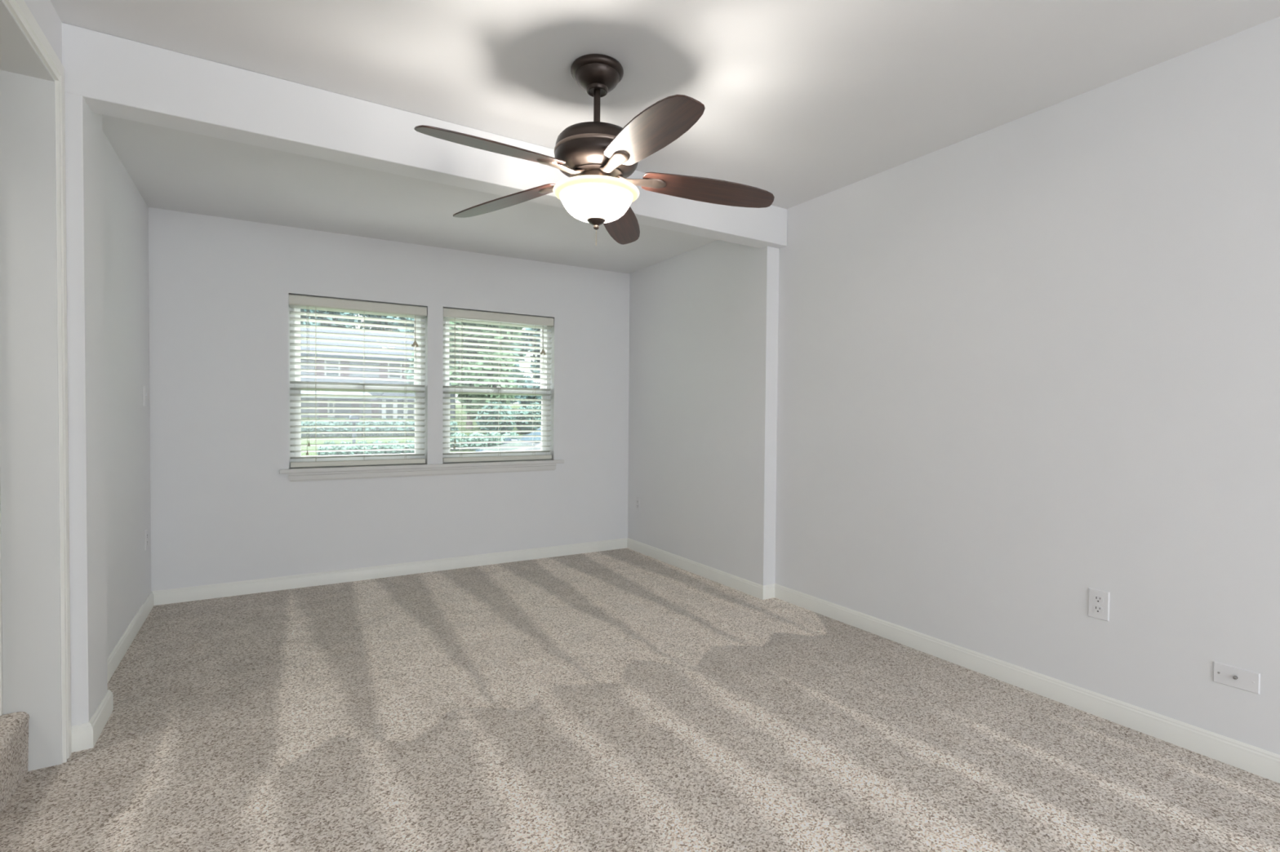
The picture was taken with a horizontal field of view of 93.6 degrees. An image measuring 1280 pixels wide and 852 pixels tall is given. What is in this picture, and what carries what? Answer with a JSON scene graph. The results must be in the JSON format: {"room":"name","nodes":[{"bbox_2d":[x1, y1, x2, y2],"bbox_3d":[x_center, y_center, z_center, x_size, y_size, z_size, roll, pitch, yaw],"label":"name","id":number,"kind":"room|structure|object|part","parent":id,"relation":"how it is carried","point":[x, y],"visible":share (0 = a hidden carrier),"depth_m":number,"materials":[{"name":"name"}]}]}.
{"room":"empty living room","nodes":[
{"label":"empty living room","id":0,"kind":"room"},
{"bbox_2d":[2,0,151,726],"bbox_3d":[-0.520,-0.061,-0.363,0.204,2.440,9.130,0,1,-32],"label":"wall","id":1,"kind":"structure","parent":0,"point":[107,215],"depth_m":2.23,"materials":[{"name":"paint"}]},
{"bbox_2d":[0,488,3,715],"bbox_3d":[-2.008,-0.100,1.878,0.016,2.008,0.063,0,1,-32],"label":"trim","id":2,"kind":"structure","parent":1,"relation":"attached to","point":[1,619],"depth_m":1.88,"materials":[{"name":"paint"}]},
{"bbox_2d":[0,0,62,771],"bbox_3d":[-1.691,0.010,1.508,0.134,2.208,0.940,0,1,-32],"label":"wall","id":3,"kind":"structure","parent":1,"relation":"attached to","point":[29,487],"depth_m":1.90,"materials":[{"name":"paint"}]},
{"bbox_2d":[3,0,71,763],"bbox_3d":[-1.629,-0.031,1.545,0.010,2.290,1.080,0,1,-32],"label":"trim","id":4,"kind":"structure","parent":1,"relation":"attached to","point":[19,9],"depth_m":1.96,"materials":[{"name":"paint"}]},
{"bbox_2d":[71,591,154,752],"bbox_3d":[-2.384,1.041,2.809,0.084,0.085,1.824,0,1,-32],"label":"baseboard","id":5,"kind":"structure","parent":1,"relation":"attached to","point":[85,736],"depth_m":2.28,"materials":[{"name":"paint"}]},
{"bbox_2d":[144,528,147,551],"bbox_3d":[-2.802,0.645,3.411,0.007,0.114,0.070,0,1,-32],"label":"wall outlet","id":6,"kind":"object","parent":1,"relation":"attached to","point":[146,530],"visible":1,"depth_m":3.40,"materials":[{"name":"white plastic"}]},
{"bbox_2d":[147,207,629,591],"bbox_3d":[-1.529,-0.161,4.425,3.543,2.440,0.140,0,1,-31],"label":"wall","id":7,"kind":"structure","parent":0,"point":[222,508],"depth_m":4.01,"materials":[{"name":"paint"}]},
{"bbox_2d":[288,294,425,468],"bbox_3d":[-1.958,-0.294,4.206,0.865,1.142,0.074,0,1,-31],"label":"window","id":8,"kind":"structure","parent":7,"relation":"in","point":[295,360],"depth_m":4.13,"materials":[{"name":"white plastic"}]},
{"bbox_3d":[-1.964,-0.536,4.214,0.797,0.595,0.024,0,1,-31],"label":"sash","id":9,"kind":"part","parent":8,"relation":"part of","materials":[{"name":"white plastic"}]},
{"bbox_3d":[-1.955,-0.020,4.201,0.797,0.529,0.024,0,1,-31],"label":"sash","id":10,"kind":"part","parent":8,"relation":"part of","materials":[{"name":"white plastic"}]},
{"bbox_2d":[288,293,426,467],"bbox_3d":[-1.925,-0.293,4.146,0.858,1.130,0.080,0,1,-31],"label":"window blind","id":11,"kind":"object","parent":8,"relation":"attached to","point":[295,301],"visible":1,"depth_m":4.14,"materials":[{"name":"white plastic"}]},
{"bbox_3d":[-2.194,-0.316,3.960,0.002,0.962,0.004,0,1,-31],"label":"tilt cord","id":12,"kind":"part","parent":11,"relation":"part of","materials":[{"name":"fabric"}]},
{"bbox_3d":[-2.185,-0.344,3.964,0.002,0.905,0.004,0,1,-30],"label":"tilt cord","id":13,"kind":"part","parent":11,"relation":"part of","materials":[{"name":"white fabric"}]},
{"bbox_3d":[-2.167,-0.288,4.017,0.005,1.058,0.057,0,1,-31],"label":"ladder cord","id":14,"kind":"part","parent":11,"relation":"part of","materials":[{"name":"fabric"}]},
{"bbox_3d":[-1.934,0.255,4.168,0.849,0.034,0.052,0,1,-31],"label":"rail","id":15,"kind":"part","parent":11,"relation":"part of","materials":[{"name":"white plastic"}]},
{"bbox_3d":[-1.913,-0.289,4.167,0.005,1.058,0.057,0,1,-31],"label":"ladder cord","id":16,"kind":"part","parent":11,"relation":"part of","materials":[{"name":"white fabric"}]},
{"bbox_3d":[-1.679,-0.290,4.305,0.005,1.058,0.057,0,1,-31],"label":"ladder cord","id":17,"kind":"part","parent":11,"relation":"part of","materials":[{"name":"fabric"}]},
{"bbox_3d":[-1.607,-0.700,4.294,0.008,0.197,0.006,0,1,-31],"label":"lift cord","id":18,"kind":"part","parent":11,"relation":"part of","materials":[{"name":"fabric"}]},
{"bbox_2d":[151,537,627,605],"bbox_3d":[-1.499,1.018,4.381,3.243,0.085,0.014,0,1,-31],"label":"baseboard","id":19,"kind":"structure","parent":7,"relation":"attached to","point":[291,582],"depth_m":4.15,"materials":[{"name":"paint"}]},
{"bbox_2d":[279,459,564,481],"bbox_3d":[-1.488,0.318,4.402,1.977,0.084,0.108,0,1,-31],"label":"trim","id":20,"kind":"structure","parent":7,"relation":"attached to","point":[340,473],"depth_m":4.29,"materials":[{"name":"paint"}]},
{"bbox_2d":[442,316,551,462],"bbox_3d":[-1.118,-0.301,4.702,0.871,1.149,0.074,0,1,-31],"label":"window","id":21,"kind":"structure","parent":7,"relation":"in","point":[445,389],"depth_m":4.72,"materials":[{"name":"white plastic"}]},
{"bbox_3d":[-1.124,-0.544,4.711,0.803,0.599,0.024,0,1,-31],"label":"sash","id":22,"kind":"part","parent":21,"relation":"part of","materials":[{"name":"white plastic"}]},
{"bbox_3d":[-1.114,-0.024,4.697,0.803,0.532,0.024,0,1,-31],"label":"sash","id":23,"kind":"part","parent":21,"relation":"part of","materials":[{"name":"white plastic"}]},
{"bbox_2d":[442,307,553,462],"bbox_3d":[-1.085,-0.299,4.643,0.864,1.137,0.080,0,1,-31],"label":"window blind","id":24,"kind":"object","parent":21,"relation":"attached to","point":[448,313],"visible":0.97,"depth_m":4.63,"materials":[{"name":"white plastic"}]},
{"bbox_3d":[-1.340,-0.295,4.505,0.005,1.065,0.057,0,1,-31],"label":"ladder cord","id":25,"kind":"part","parent":24,"relation":"part of","materials":[{"name":"fabric"}]},
{"bbox_3d":[-1.094,0.252,4.664,0.855,0.034,0.052,0,1,-31],"label":"rail","id":26,"kind":"part","parent":24,"relation":"part of","materials":[{"name":"white plastic"}]},
{"bbox_3d":[-1.086,-0.296,4.655,0.005,1.065,0.057,0,1,-31],"label":"ladder cord","id":27,"kind":"part","parent":24,"relation":"part of","materials":[{"name":"fabric"}]},
{"bbox_3d":[-0.844,-0.296,4.798,0.005,1.065,0.057,0,1,-31],"label":"ladder cord","id":28,"kind":"part","parent":24,"relation":"part of","materials":[{"name":"fabric"}]},
{"bbox_2d":[102,114,717,273],"bbox_3d":[-1.028,-1.382,3.772,3.681,0.220,1.844,0,1,-32],"label":"ceiling","id":29,"kind":"structure","parent":0,"point":[171,169],"depth_m":3.44,"materials":[{"name":"paint"}]},
{"bbox_2d":[0,548,1279,851],"bbox_3d":[0.267,1.215,0.194,5.250,0.120,9.400,0,1,-32],"label":"floor","id":30,"kind":"structure","parent":0,"point":[623,700],"depth_m":2.13,"materials":[{"name":"carpet"}]},
{"bbox_2d":[0,711,29,813],"bbox_3d":[-2.106,1.016,1.274,0.945,0.198,0.932,0,1,-32],"label":"carpeted step","id":31,"kind":"structure","parent":30,"relation":"on","point":[14,727],"depth_m":1.81,"materials":[{"name":"carpet"}]},
{"bbox_2d":[50,0,1279,208],"bbox_3d":[1.435,-1.328,-0.231,3.690,0.120,7.556,0,1,-32],"label":"ceiling","id":32,"kind":"structure","parent":0,"point":[803,100],"depth_m":2.15,"materials":[{"name":"paint"}]},
{"bbox_2d":[62,22,786,248],"bbox_3d":[-0.590,-1.230,2.884,3.453,0.229,0.134,0,1,-32],"label":"beam","id":33,"kind":"structure","parent":32,"relation":"attached to","point":[117,77],"depth_m":2.39,"materials":[{"name":"paint"}]},
{"bbox_2d":[413,53,774,245],"bbox_3d":[-0.150,-1.001,2.193,1.319,0.653,1.290,0,1,-32],"label":"ceiling fan","id":34,"kind":"object","parent":32,"relation":"hanging from","point":[597,157],"visible":1,"depth_m":2.15,"materials":[{"name":"brown wood"}]},
{"bbox_3d":[-0.471,-0.901,1.940,0.521,0.006,0.149,-8,19,-44],"label":"blade","id":35,"kind":"part","parent":34,"relation":"part of","materials":[{"name":"brown wood"}]},
{"bbox_3d":[-0.544,-0.911,2.441,0.521,0.006,0.149,-5,11,28],"label":"blade","id":36,"kind":"part","parent":34,"relation":"part of","materials":[{"name":"brown wood"}]},
{"bbox_3d":[-0.163,-0.810,2.243,0.268,0.082,0.268,0,1,-32],"label":"lamp shade","id":37,"kind":"part","parent":34,"relation":"part of","materials":[{"name":"white glass"}]},
{"bbox_3d":[-0.090,-0.912,2.666,0.149,0.006,0.521,-12,-6,9],"label":"blade","id":38,"kind":"part","parent":34,"relation":"part of","materials":[{"name":"brown wood"}]},
{"bbox_3d":[0.029,-0.904,1.854,0.149,0.006,0.521,14,-2,-27],"label":"blade","id":39,"kind":"part","parent":34,"relation":"part of","materials":[{"name":"brown wood"}]},
{"bbox_3d":[0.265,-0.902,2.304,0.521,0.006,0.149,6,-12,-8],"label":"blade","id":40,"kind":"part","parent":34,"relation":"part of","materials":[{"name":"brown wood"}]},
{"bbox_2d":[627,16,1279,755],"bbox_3d":[2.389,-0.071,1.395,0.251,2.440,9.070,0,1,-32],"label":"wall","id":41,"kind":"structure","parent":0,"point":[979,384],"depth_m":2.55,"materials":[{"name":"paint"}]},
{"bbox_2d":[635,497,639,511],"bbox_3d":[-0.019,0.659,5.059,0.007,0.114,0.070,0,1,-32],"label":"wall outlet","id":42,"kind":"object","parent":41,"relation":"attached to","point":[637,500],"visible":1,"depth_m":5.05,"materials":[{"name":"white plastic"}]},
{"bbox_2d":[626,537,1279,783],"bbox_3d":[2.310,1.106,1.375,0.115,0.085,9.071,0,1,-32],"label":"baseboard","id":43,"kind":"structure","parent":41,"relation":"attached to","point":[1263,763],"depth_m":2.55,"materials":[{"name":"paint"}]},
{"bbox_2d":[1088,587,1110,622],"bbox_3d":[1.780,0.693,2.333,0.007,0.114,0.070,0,1,-32],"label":"wall outlet","id":44,"kind":"object","parent":41,"relation":"attached to","point":[1098,600],"visible":1,"depth_m":2.33,"materials":[{"name":"white plastic"}]},
{"bbox_2d":[1093,605,1103,613],"bbox_3d":[1.779,0.713,2.333,0.002,0.027,0.034,0,1,-32],"label":"socket","id":45,"kind":"object","parent":44,"relation":"attached to","point":[1096,609],"depth_m":2.33,"materials":[{"name":"white plastic"}]},
{"bbox_2d":[1093,595,1103,604],"bbox_3d":[1.779,0.674,2.332,0.002,0.027,0.034,0,1,-32],"label":"socket","id":46,"kind":"object","parent":44,"relation":"attached to","point":[1096,599],"depth_m":2.33,"materials":[{"name":"white plastic"}]},
{"bbox_2d":[1213,661,1260,694],"bbox_3d":[1.981,0.839,2.000,0.016,0.070,0.114,0,1,-32],"label":"cable plate","id":47,"kind":"object","parent":41,"relation":"attached to","point":[1225,674],"visible":1,"depth_m":2.00,"materials":[{"name":"white plastic"}]},
{"label":"outside","id":48,"kind":"structure","parent":0,"visible":0},
{"bbox_2d":[301,404,527,456],"bbox_3d":[-13.086,-0.899,59.329,120.000,4.042,105.250,0,1,-32],"label":"ground","id":49,"kind":"structure","parent":48,"point":[463,423],"depth_m":26.81,"materials":[{"name":"green plant"}]},
{"bbox_2d":[300,308,359,328],"bbox_3d":[-32.443,-8.707,58.787,7.964,14.868,9.332,1,1,27],"label":"tree","id":50,"kind":"object","parent":49,"relation":"on","point":[301,309],"visible":0.09,"depth_m":58.47,"materials":[{"name":"teal plant"}]},
{"bbox_2d":[348,415,359,443],"bbox_3d":[-10.168,0.315,21.352,0.280,1.430,0.560,0,1,-32],"label":"mailbox","id":51,"kind":"object","parent":49,"relation":"on","point":[351,417],"visible":0.57,"depth_m":21.29,"materials":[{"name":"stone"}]},
{"bbox_3d":[-10.169,0.455,21.355,0.100,1.150,0.100,0,1,-32],"label":"post","id":52,"kind":"part","parent":51,"relation":"part of","materials":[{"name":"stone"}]},
{"bbox_2d":[316,439,414,455],"bbox_3d":[-8.508,0.751,18.979,3.040,0.666,0.929,0,1,-32],"label":"hedge","id":53,"kind":"object","parent":49,"relation":"on","point":[408,446],"visible":0.59,"depth_m":18.75,"materials":[{"name":"green plant"}]},
{"bbox_2d":[300,327,455,418],"bbox_3d":[-26.611,-4.058,46.947,23.000,7.550,11.200,0,1,-32],"label":"house","id":54,"kind":"structure","parent":49,"relation":"on","point":[313,361],"depth_m":45.71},
{"bbox_2d":[315,360,324,375],"bbox_3d":[-23.507,-4.254,44.103,0.600,1.300,0.090,0,1,-32],"label":"shutter","id":55,"kind":"object","parent":54,"relation":"hanging from","point":[317,367],"depth_m":44.07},
{"bbox_2d":[319,399,327,417],"bbox_3d":[-23.339,-1.305,44.278,0.550,1.300,0.090,0,1,-32],"label":"shutter","id":56,"kind":"object","parent":54,"relation":"hanging from","point":[324,405],"depth_m":44.25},
{"bbox_3d":[-22.918,-1.307,44.567,0.230,1.060,0.020,0,1,-32],"label":"pane","id":57,"kind":"part","parent":54,"relation":"part of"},
{"bbox_3d":[-22.818,-4.257,44.557,0.810,1.060,0.020,0,1,-32],"label":"pane","id":58,"kind":"part","parent":54,"relation":"part of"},
{"bbox_3d":[-22.225,-1.309,44.947,1.050,1.400,0.120,0,1,-32],"label":"door","id":59,"kind":"part","parent":54,"relation":"part of","materials":[{"name":"wood"}]},
{"bbox_3d":[-22.098,-1.583,44.931,0.350,0.450,0.030,0,1,-32],"label":"pane","id":60,"kind":"part","parent":54,"relation":"part of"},
{"bbox_2d":[340,360,349,376],"bbox_3d":[-22.102,-4.259,44.969,0.600,1.300,0.090,0,1,-32],"label":"shutter","id":61,"kind":"object","parent":54,"relation":"hanging from","point":[341,362],"depth_m":44.94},
{"bbox_2d":[351,400,359,417],"bbox_3d":[-21.527,-1.302,45.407,0.580,1.340,0.070,0,1,-32],"label":"shutter","id":62,"kind":"object","parent":54,"relation":"hanging from","point":[353,405],"depth_m":45.38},
{"bbox_2d":[371,400,378,417],"bbox_3d":[-20.336,-1.307,46.124,0.500,1.340,0.100,0,1,-32],"label":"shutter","id":63,"kind":"object","parent":54,"relation":"hanging from","point":[376,411],"depth_m":46.08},
{"bbox_2d":[379,362,387,377],"bbox_3d":[-19.804,-4.318,46.385,0.600,1.300,0.090,0,1,-32],"label":"shutter","id":64,"kind":"object","parent":54,"relation":"hanging from","point":[380,363],"depth_m":46.37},
{"bbox_3d":[-19.115,-4.321,46.839,0.810,1.060,0.020,0,1,-32],"label":"pane","id":65,"kind":"part","parent":54,"relation":"part of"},
{"bbox_2d":[402,364,409,378],"bbox_3d":[-18.399,-4.324,47.251,0.600,1.300,0.090,0,1,-32],"label":"shutter","id":66,"kind":"object","parent":54,"relation":"hanging from","point":[403,365],"depth_m":47.16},
{"bbox_2d":[301,417,459,437],"bbox_3d":[-12.162,0.103,27.711,7.625,1.040,1.237,0,1,-32],"label":"hedge","id":67,"kind":"object","parent":49,"relation":"on","point":[311,423],"visible":0.47,"depth_m":27.19,"materials":[{"name":"green plant"}]},
{"bbox_2d":[355,313,414,332],"bbox_3d":[-30.063,-10.145,74.266,11.878,16.354,12.041,0,1,-32],"label":"tree","id":68,"kind":"object","parent":49,"relation":"on","point":[360,314],"visible":0.13,"depth_m":71.82,"materials":[{"name":"teal plant"}]},
{"bbox_2d":[403,352,451,395],"bbox_3d":[-14.938,-2.897,42.597,3.124,5.744,3.344,0,1,-9],"label":"tree","id":69,"kind":"object","parent":49,"relation":"on","point":[411,359],"visible":0.04,"depth_m":41.37,"materials":[{"name":"green plant"}]},
{"bbox_2d":[449,431,519,450],"bbox_3d":[-6.090,0.583,22.360,3.549,0.828,1.100,0,1,-32],"label":"hedge","id":70,"kind":"object","parent":49,"relation":"on","point":[473,439],"visible":0.33,"depth_m":22.12,"materials":[{"name":"green plant"}]},
{"bbox_2d":[448,321,523,429],"bbox_3d":[-9.688,-4.236,34.598,5.702,9.437,5.405,0,1,-32],"label":"tree","id":71,"kind":"object","parent":49,"relation":"on","point":[463,401],"visible":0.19,"depth_m":33.76,"materials":[{"name":"green plant"}]},
{"bbox_2d":[455,327,528,397],"bbox_3d":[-11.354,-6.227,47.307,6.966,12.105,5.723,0,1,-32],"label":"tree","id":72,"kind":"object","parent":49,"relation":"on","point":[522,339],"visible":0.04,"depth_m":47.21,"materials":[{"name":"green plant"}]},
{"bbox_2d":[475,400,541,435],"bbox_3d":[-5.648,-0.362,32.270,6.400,1.998,2.417,0,1,-32],"label":"hedge","id":73,"kind":"object","parent":49,"relation":"on","point":[495,412],"visible":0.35,"depth_m":30.85,"materials":[{"name":"green plant"}]},
{"bbox_2d":[510,364,533,403],"bbox_3d":[-19.789,-11.096,81.885,10.177,18.054,10.121,0,1,-32],"label":"tree","id":74,"kind":"object","parent":49,"relation":"on","point":[516,365],"visible":0.02,"depth_m":80.75,"materials":[{"name":"teal plant"}]},
{"bbox_2d":[517,327,541,404],"bbox_3d":[-5.412,-4.683,40.204,5.659,10.044,4.899,1,1,24],"label":"tree","id":75,"kind":"object","parent":49,"relation":"on","point":[528,329],"visible":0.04,"depth_m":39.66,"materials":[{"name":"teal plant"}]},
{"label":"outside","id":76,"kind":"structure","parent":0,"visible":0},
{"bbox_3d":[10.069,1.212,25.216,36.400,0.373,7.300,0,1,-32],"label":"street","id":77,"kind":"object","parent":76,"visible":0},
{"bbox_2d":[475,426,541,452],"bbox_3d":[-1.922,0.618,15.986,4.498,1.380,1.808,0,1,-32],"label":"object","id":78,"kind":"object","parent":77,"relation":"on","point":[537,438],"visible":0.05,"depth_m":15.17,"materials":[{"name":"white paint"}]},
{"bbox_2d":[503,433,529,444],"bbox_3d":[-2.065,0.362,20.122,4.598,1.480,1.808,0,1,-32],"label":"car","id":79,"kind":"object","parent":77,"relation":"on","point":[508,438],"visible":0.03,"depth_m":19.32,"materials":[{"name":"white metal"}]}
]}

